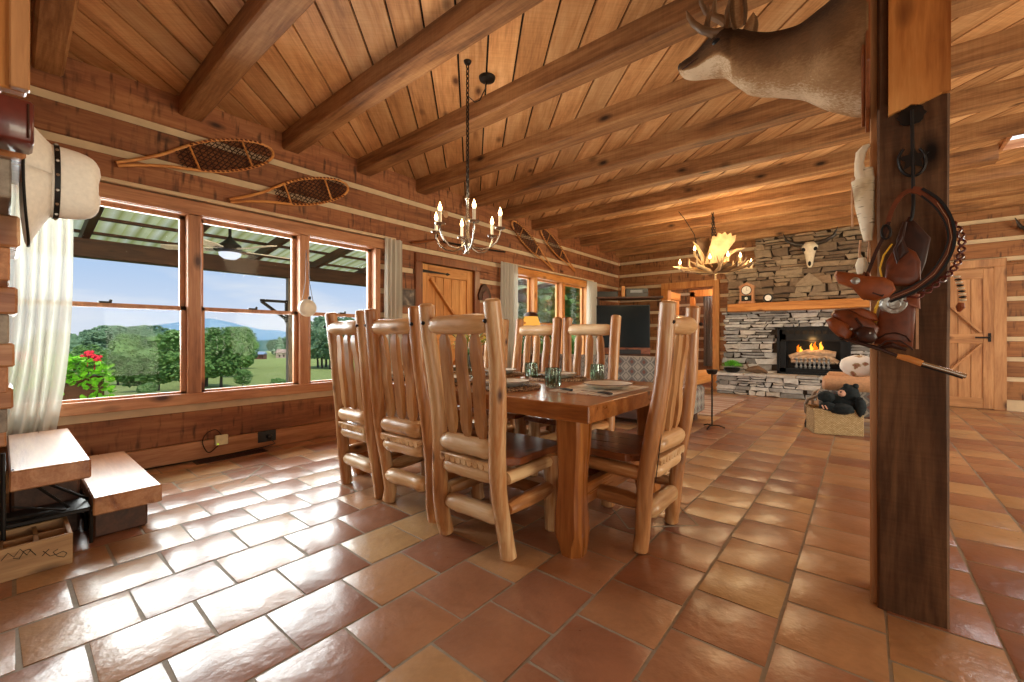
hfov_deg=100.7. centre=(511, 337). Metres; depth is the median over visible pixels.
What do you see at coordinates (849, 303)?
mantel shelf
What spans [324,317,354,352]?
broadleaf tree
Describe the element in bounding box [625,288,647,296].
stereo receiver
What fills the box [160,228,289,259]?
fan
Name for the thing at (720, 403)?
area rug
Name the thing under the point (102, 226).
roof porch
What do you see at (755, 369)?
driftwood
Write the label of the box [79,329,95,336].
broadleaf tree
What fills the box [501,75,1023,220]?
ceiling beam
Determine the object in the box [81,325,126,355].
broadleaf tree
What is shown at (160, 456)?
baseboard
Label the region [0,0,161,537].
staircase
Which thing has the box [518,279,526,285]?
rafter
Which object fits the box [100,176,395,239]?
trim
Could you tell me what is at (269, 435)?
power outlet
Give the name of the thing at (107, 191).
trim
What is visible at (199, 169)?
snowshoe
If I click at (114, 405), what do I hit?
trim
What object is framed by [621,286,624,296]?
box
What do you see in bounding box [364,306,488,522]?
dining chair
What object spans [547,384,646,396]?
placemat
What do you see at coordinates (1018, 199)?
ceiling beam
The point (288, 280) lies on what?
column porch
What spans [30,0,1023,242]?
ceiling
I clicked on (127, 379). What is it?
broadleaf tree
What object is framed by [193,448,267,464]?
floor vent
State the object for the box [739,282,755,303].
mantel clock
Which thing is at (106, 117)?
wall
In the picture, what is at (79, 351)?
broadleaf tree
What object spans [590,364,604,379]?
glass tumbler
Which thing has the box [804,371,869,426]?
armchair
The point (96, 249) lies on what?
porch beam
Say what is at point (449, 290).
door
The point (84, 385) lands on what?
flower planter
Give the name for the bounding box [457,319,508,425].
dining chair
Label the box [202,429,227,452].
plug
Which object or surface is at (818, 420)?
wicker basket
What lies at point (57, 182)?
cowboy hat
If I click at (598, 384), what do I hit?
dinner plate
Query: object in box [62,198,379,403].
window
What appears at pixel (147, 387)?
bush
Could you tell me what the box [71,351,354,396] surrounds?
meadow
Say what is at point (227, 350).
broadleaf tree
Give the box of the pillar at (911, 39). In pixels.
[870,0,950,628]
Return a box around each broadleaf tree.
[69,334,81,372]
[69,345,106,372]
[70,338,94,346]
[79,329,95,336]
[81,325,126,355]
[93,327,109,358]
[101,353,133,384]
[105,333,147,358]
[116,359,143,387]
[117,326,156,346]
[130,325,168,334]
[130,348,171,390]
[143,334,164,349]
[148,329,214,381]
[205,327,244,387]
[205,334,219,386]
[221,326,259,359]
[230,327,258,368]
[232,369,252,385]
[266,340,274,352]
[268,339,284,351]
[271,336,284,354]
[311,317,324,367]
[311,323,324,367]
[313,321,330,368]
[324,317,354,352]
[518,286,579,350]
[518,287,579,353]
[518,292,573,353]
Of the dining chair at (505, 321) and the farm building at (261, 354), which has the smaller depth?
the dining chair at (505, 321)
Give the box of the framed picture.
[402,288,415,306]
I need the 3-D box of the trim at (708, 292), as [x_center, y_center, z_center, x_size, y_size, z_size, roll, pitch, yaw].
[4.466,-0.020,9.036,1.270,2.040,0.110,0,0,40]
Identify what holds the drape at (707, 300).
hanging from the trim at (708, 292)
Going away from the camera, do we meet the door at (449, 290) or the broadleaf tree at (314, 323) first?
the door at (449, 290)
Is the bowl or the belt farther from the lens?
the bowl
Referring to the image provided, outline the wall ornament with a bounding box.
[478,284,490,300]
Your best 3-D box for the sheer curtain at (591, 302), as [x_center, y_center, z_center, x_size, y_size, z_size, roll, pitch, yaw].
[1.570,-0.260,8.341,0.075,1.680,0.403,0,0,40]
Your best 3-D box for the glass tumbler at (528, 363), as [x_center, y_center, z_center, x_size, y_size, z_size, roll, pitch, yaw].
[0.138,0.235,3.031,0.096,0.112,0.096,0,0,40]
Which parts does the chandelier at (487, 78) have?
arm, arm, stem, chain, arm, cord, arm, arm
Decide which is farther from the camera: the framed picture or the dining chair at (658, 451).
the framed picture
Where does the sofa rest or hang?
on the floor
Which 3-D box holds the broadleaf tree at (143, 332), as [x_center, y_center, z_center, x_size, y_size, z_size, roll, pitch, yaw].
[-111.820,3.363,126.391,10.088,13.636,10.455,0,0,15]
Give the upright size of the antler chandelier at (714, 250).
0.921 m
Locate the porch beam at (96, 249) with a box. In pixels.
[73,236,526,302]
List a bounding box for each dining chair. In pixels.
[323,310,424,498]
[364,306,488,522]
[419,298,557,561]
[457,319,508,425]
[473,317,561,466]
[524,315,620,476]
[588,300,702,554]
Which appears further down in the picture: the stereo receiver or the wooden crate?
the wooden crate
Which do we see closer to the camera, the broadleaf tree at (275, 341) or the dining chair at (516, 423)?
the dining chair at (516, 423)
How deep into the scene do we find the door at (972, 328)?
5.99 m
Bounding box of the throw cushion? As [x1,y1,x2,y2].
[839,355,869,376]
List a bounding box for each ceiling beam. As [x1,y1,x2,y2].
[31,0,78,76]
[179,0,315,121]
[282,0,543,153]
[357,0,772,175]
[416,0,1009,194]
[463,24,1023,208]
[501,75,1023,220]
[532,112,1023,230]
[558,144,998,239]
[580,161,1023,246]
[600,178,1023,252]
[616,193,1023,257]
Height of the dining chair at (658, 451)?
1.172 m
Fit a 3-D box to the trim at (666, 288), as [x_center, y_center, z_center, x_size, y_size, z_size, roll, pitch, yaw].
[3.595,-0.060,8.542,1.120,2.120,0.202,0,0,40]
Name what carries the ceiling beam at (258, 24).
attached to the ceiling
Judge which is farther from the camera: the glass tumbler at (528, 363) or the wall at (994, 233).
the wall at (994, 233)
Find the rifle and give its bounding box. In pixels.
[411,234,505,252]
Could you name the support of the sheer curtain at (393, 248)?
hanging from the wall at (106, 117)
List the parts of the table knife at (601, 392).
handle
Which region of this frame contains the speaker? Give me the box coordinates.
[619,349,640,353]
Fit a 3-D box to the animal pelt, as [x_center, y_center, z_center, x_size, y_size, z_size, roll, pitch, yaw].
[1.339,-0.489,1.618,0.073,0.494,0.058,0,0,40]
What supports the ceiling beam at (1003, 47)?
attached to the ceiling
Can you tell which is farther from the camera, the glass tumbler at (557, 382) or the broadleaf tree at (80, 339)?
the broadleaf tree at (80, 339)
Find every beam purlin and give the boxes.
[73,229,361,269]
[99,217,547,288]
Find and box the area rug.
[698,395,746,415]
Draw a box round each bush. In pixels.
[136,383,158,392]
[269,378,285,383]
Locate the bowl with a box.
[724,367,739,372]
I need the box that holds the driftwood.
[745,361,767,373]
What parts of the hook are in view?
rod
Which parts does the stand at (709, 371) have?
dish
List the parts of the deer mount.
plaque moulding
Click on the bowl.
(729, 369)
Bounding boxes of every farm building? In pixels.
[255,351,266,358]
[275,349,285,357]
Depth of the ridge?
1168.17 m
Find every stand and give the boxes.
[0,453,92,542]
[704,369,724,429]
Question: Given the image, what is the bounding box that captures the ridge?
[153,318,285,339]
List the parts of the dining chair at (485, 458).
post, crest rail, rail, seat rail, post, seat, rail, leg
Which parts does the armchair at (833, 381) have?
curved frame, curved frame, panel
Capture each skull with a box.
[783,227,837,267]
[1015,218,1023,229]
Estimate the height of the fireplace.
2.770 m
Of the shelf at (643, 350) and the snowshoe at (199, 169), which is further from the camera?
the shelf at (643, 350)
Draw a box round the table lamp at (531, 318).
[523,312,539,352]
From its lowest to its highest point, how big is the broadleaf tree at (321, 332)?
14.203 m
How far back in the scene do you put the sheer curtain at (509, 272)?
6.39 m
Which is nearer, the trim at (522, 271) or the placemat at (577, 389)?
the placemat at (577, 389)
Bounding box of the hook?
[897,105,928,220]
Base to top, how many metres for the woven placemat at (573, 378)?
0.022 m
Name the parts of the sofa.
rail, leg, arm panel, arm rail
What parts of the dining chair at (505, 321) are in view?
post, post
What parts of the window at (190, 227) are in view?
sash, sash, sash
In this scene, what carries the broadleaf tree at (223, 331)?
on the meadow
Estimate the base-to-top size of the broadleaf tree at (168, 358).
7.208 m
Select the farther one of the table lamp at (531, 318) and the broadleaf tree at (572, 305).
the broadleaf tree at (572, 305)
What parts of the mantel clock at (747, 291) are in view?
glass door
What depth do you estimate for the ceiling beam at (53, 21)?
2.47 m
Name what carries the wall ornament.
attached to the wall at (106, 117)
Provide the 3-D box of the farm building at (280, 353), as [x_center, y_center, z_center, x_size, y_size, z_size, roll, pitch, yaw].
[-130.189,9.499,242.100,9.323,5.660,9.012,0,0,40]
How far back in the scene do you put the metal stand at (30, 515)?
1.98 m
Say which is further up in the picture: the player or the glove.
the player
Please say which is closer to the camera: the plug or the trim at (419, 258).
the plug
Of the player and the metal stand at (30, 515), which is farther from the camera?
the player
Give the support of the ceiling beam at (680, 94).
attached to the ceiling
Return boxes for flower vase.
[451,333,486,372]
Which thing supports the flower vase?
on the dining table
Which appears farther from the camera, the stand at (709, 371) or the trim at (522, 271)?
the trim at (522, 271)
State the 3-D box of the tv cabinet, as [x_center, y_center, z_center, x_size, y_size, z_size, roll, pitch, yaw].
[2.291,0.095,8.611,1.404,1.809,0.500,0,0,7]
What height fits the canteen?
0.649 m
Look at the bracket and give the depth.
8.43 m
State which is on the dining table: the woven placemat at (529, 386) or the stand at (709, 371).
the woven placemat at (529, 386)
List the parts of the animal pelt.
antler handle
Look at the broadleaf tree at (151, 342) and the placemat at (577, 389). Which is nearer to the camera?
the placemat at (577, 389)
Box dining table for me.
[349,372,660,558]
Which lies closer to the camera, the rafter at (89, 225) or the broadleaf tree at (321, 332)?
the rafter at (89, 225)
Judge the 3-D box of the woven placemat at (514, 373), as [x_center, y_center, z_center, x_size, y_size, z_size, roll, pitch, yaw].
[-0.096,0.286,3.329,0.401,0.023,0.401,0,0,40]
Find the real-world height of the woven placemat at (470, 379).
0.024 m
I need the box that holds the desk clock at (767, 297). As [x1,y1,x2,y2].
[763,294,772,301]
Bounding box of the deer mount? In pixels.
[678,0,870,132]
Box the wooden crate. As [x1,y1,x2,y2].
[0,516,72,582]
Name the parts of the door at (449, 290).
rail, rail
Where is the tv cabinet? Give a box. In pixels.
[596,296,662,355]
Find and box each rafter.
[78,206,104,238]
[176,224,211,244]
[246,237,290,260]
[309,248,353,267]
[355,267,365,273]
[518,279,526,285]
[518,283,554,293]
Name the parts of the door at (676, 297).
rail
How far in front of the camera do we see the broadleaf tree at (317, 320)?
128.03 m
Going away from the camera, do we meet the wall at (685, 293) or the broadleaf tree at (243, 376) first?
the wall at (685, 293)
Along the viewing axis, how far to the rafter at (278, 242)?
7.62 m
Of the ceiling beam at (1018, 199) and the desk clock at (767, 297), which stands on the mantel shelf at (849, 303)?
the desk clock at (767, 297)
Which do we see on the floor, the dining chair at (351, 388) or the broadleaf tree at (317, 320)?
the dining chair at (351, 388)
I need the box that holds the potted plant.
[722,360,742,372]
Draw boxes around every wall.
[0,44,618,493]
[619,205,1023,411]
[671,287,712,369]
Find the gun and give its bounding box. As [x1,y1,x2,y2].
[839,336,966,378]
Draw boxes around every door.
[423,263,471,364]
[671,292,680,336]
[949,267,993,409]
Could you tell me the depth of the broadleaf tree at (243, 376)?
59.54 m
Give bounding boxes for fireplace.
[715,226,869,400]
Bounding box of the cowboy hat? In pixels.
[19,127,100,246]
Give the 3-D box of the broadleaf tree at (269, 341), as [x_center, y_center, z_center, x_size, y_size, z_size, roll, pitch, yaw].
[-183.027,6.924,323.091,8.242,10.561,7.952,0,0,-24]
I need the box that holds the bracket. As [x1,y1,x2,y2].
[260,299,287,322]
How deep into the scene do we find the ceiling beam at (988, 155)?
5.61 m
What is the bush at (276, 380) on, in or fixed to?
on the meadow
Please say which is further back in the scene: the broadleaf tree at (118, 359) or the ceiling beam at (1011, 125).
the broadleaf tree at (118, 359)
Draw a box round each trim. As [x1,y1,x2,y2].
[59,381,332,416]
[99,182,384,249]
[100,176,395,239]
[413,252,479,412]
[506,262,593,281]
[518,267,586,286]
[661,279,719,389]
[690,289,712,305]
[950,258,1006,410]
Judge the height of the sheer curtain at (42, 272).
1.720 m
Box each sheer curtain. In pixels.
[6,184,72,435]
[384,237,401,370]
[500,261,517,367]
[586,281,596,354]
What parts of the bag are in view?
panel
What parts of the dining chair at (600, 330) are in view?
leg, seat, post, crest rail, rail, post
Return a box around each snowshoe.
[115,138,274,172]
[229,177,348,205]
[511,220,554,270]
[540,229,575,271]
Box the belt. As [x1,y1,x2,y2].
[834,186,966,302]
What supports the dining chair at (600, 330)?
on the floor
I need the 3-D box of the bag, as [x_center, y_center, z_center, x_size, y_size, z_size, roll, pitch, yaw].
[1.376,-0.194,1.496,0.149,0.468,0.038,0,0,40]
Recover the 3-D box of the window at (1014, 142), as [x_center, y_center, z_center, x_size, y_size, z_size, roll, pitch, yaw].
[5.127,-1.955,3.710,1.050,0.110,0.780,0,0,40]
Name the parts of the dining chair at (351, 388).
post, crest rail, rail, seat rail, post, seat, leg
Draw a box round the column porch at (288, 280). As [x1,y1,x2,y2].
[286,278,291,382]
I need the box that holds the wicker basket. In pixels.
[805,404,863,436]
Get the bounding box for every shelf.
[596,296,662,300]
[596,348,649,353]
[727,298,869,312]
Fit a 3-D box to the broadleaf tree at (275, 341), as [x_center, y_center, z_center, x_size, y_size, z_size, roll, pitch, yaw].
[-158.157,6.696,285.250,9.948,11.100,10.372,0,0,-1]
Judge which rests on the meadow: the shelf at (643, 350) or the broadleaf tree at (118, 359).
the broadleaf tree at (118, 359)
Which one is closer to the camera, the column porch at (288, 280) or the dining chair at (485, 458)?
the dining chair at (485, 458)
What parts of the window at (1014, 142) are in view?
pane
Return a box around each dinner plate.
[485,368,516,373]
[486,378,529,386]
[538,371,576,377]
[583,380,632,389]
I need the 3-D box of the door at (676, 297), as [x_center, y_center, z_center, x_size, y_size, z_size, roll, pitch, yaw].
[3.516,0.005,9.253,0.070,1.970,0.770,0,0,40]
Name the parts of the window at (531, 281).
sash, sash, sash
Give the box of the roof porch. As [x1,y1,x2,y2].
[73,207,543,289]
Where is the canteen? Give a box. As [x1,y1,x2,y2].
[298,252,316,316]
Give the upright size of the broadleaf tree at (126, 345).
10.468 m
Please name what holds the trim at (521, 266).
attached to the wall at (106, 117)
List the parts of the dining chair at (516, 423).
seat, post, leg, crest rail, post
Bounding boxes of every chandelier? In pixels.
[431,59,504,254]
[673,212,755,279]
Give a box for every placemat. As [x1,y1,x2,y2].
[454,378,472,385]
[472,382,540,391]
[485,371,524,376]
[529,375,586,381]
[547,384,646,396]
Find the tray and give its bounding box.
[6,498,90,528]
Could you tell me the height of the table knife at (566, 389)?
0.015 m
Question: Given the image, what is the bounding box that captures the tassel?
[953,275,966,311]
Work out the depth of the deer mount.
1.72 m
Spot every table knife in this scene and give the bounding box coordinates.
[546,387,572,390]
[581,390,612,394]
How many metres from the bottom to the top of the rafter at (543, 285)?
0.799 m
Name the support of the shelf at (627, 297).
attached to the tv cabinet
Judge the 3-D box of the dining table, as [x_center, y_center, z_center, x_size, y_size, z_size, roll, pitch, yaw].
[-0.125,0.646,2.901,2.102,0.708,1.120,0,0,40]
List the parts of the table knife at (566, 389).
handle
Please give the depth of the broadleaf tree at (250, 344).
94.73 m
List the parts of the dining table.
leg, leg, leg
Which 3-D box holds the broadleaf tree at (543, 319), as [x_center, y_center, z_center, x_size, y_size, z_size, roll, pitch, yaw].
[3.201,-0.765,24.544,6.986,8.562,6.651,0,0,-9]
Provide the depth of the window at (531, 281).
7.66 m
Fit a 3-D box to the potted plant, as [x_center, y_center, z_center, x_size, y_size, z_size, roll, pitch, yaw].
[3.964,0.509,7.631,0.355,0.231,0.360,0,0,7]
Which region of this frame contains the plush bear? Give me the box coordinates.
[818,383,866,416]
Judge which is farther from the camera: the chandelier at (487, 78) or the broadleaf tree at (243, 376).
the broadleaf tree at (243, 376)
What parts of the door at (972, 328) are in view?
rail, rail, rail, handle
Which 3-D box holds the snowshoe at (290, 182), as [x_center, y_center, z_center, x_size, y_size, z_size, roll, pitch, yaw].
[-2.055,-1.382,4.021,0.032,0.485,1.093,0,0,40]
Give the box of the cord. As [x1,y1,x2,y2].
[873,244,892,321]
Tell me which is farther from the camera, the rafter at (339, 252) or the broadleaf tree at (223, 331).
the broadleaf tree at (223, 331)
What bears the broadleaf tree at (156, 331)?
on the meadow
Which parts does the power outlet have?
plate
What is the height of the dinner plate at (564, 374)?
0.032 m
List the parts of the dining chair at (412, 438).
post, crest rail, rail, seat rail, post, seat, leg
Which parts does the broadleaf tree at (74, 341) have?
crown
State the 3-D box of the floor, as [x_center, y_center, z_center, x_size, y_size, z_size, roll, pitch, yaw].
[3.118,1.059,3.520,9.700,0.122,12.600,0,0,40]
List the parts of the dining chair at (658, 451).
leg, rail, seat, post, seat rail, rail, post, crest rail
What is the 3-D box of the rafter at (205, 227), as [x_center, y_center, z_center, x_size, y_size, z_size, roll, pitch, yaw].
[-4.052,-1.804,5.898,5.048,0.799,0.090,0,0,40]
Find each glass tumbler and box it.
[525,362,537,378]
[545,367,560,386]
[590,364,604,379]
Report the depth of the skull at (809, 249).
6.97 m
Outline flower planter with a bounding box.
[62,350,115,399]
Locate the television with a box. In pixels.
[596,305,649,347]
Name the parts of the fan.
blade, blade, motor, blade, blade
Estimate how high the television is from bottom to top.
0.968 m
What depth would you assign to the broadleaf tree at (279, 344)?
263.60 m
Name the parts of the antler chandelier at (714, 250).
cord, lamp shade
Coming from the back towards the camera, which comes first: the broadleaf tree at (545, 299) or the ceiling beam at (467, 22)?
the broadleaf tree at (545, 299)
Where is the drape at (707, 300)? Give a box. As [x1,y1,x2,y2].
[703,296,711,365]
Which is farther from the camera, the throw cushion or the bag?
the throw cushion
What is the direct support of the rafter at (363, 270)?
on the porch beam at (96, 249)
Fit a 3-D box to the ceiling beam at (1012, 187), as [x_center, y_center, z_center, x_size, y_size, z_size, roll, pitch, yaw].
[5.392,-1.843,5.868,9.200,0.154,0.166,0,0,40]
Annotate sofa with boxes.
[520,353,713,419]
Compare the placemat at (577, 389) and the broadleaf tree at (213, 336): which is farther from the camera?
the broadleaf tree at (213, 336)
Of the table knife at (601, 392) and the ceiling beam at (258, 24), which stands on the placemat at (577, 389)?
the table knife at (601, 392)
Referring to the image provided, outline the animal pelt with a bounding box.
[851,143,874,274]
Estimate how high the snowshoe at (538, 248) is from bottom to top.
0.650 m
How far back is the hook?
1.49 m
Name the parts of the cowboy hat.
crown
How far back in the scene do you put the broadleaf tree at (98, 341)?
133.98 m
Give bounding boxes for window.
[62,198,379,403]
[518,274,586,354]
[999,134,1023,151]
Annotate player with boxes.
[597,291,617,296]
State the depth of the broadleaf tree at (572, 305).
21.32 m
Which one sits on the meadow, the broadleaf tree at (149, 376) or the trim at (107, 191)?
the broadleaf tree at (149, 376)
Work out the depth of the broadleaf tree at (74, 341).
120.98 m
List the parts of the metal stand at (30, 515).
leg, leg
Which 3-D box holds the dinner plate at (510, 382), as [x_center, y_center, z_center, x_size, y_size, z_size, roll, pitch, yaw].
[-0.030,0.263,2.469,0.271,0.032,0.271,0,0,40]
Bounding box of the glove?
[826,308,879,343]
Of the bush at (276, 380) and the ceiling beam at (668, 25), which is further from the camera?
the bush at (276, 380)
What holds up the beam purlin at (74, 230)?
on the rafter at (89, 225)
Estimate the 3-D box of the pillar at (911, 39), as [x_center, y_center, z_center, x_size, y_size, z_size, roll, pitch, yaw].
[1.472,-0.460,1.581,0.210,2.920,0.216,0,0,40]
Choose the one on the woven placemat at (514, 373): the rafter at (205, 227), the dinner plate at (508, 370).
the dinner plate at (508, 370)
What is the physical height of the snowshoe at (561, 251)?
0.626 m
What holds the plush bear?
on the wicker basket
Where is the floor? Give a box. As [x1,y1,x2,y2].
[0,381,1023,681]
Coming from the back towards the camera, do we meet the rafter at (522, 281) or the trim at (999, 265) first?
the rafter at (522, 281)
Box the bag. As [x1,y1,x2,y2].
[874,216,930,348]
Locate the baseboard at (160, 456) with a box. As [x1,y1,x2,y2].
[126,409,406,468]

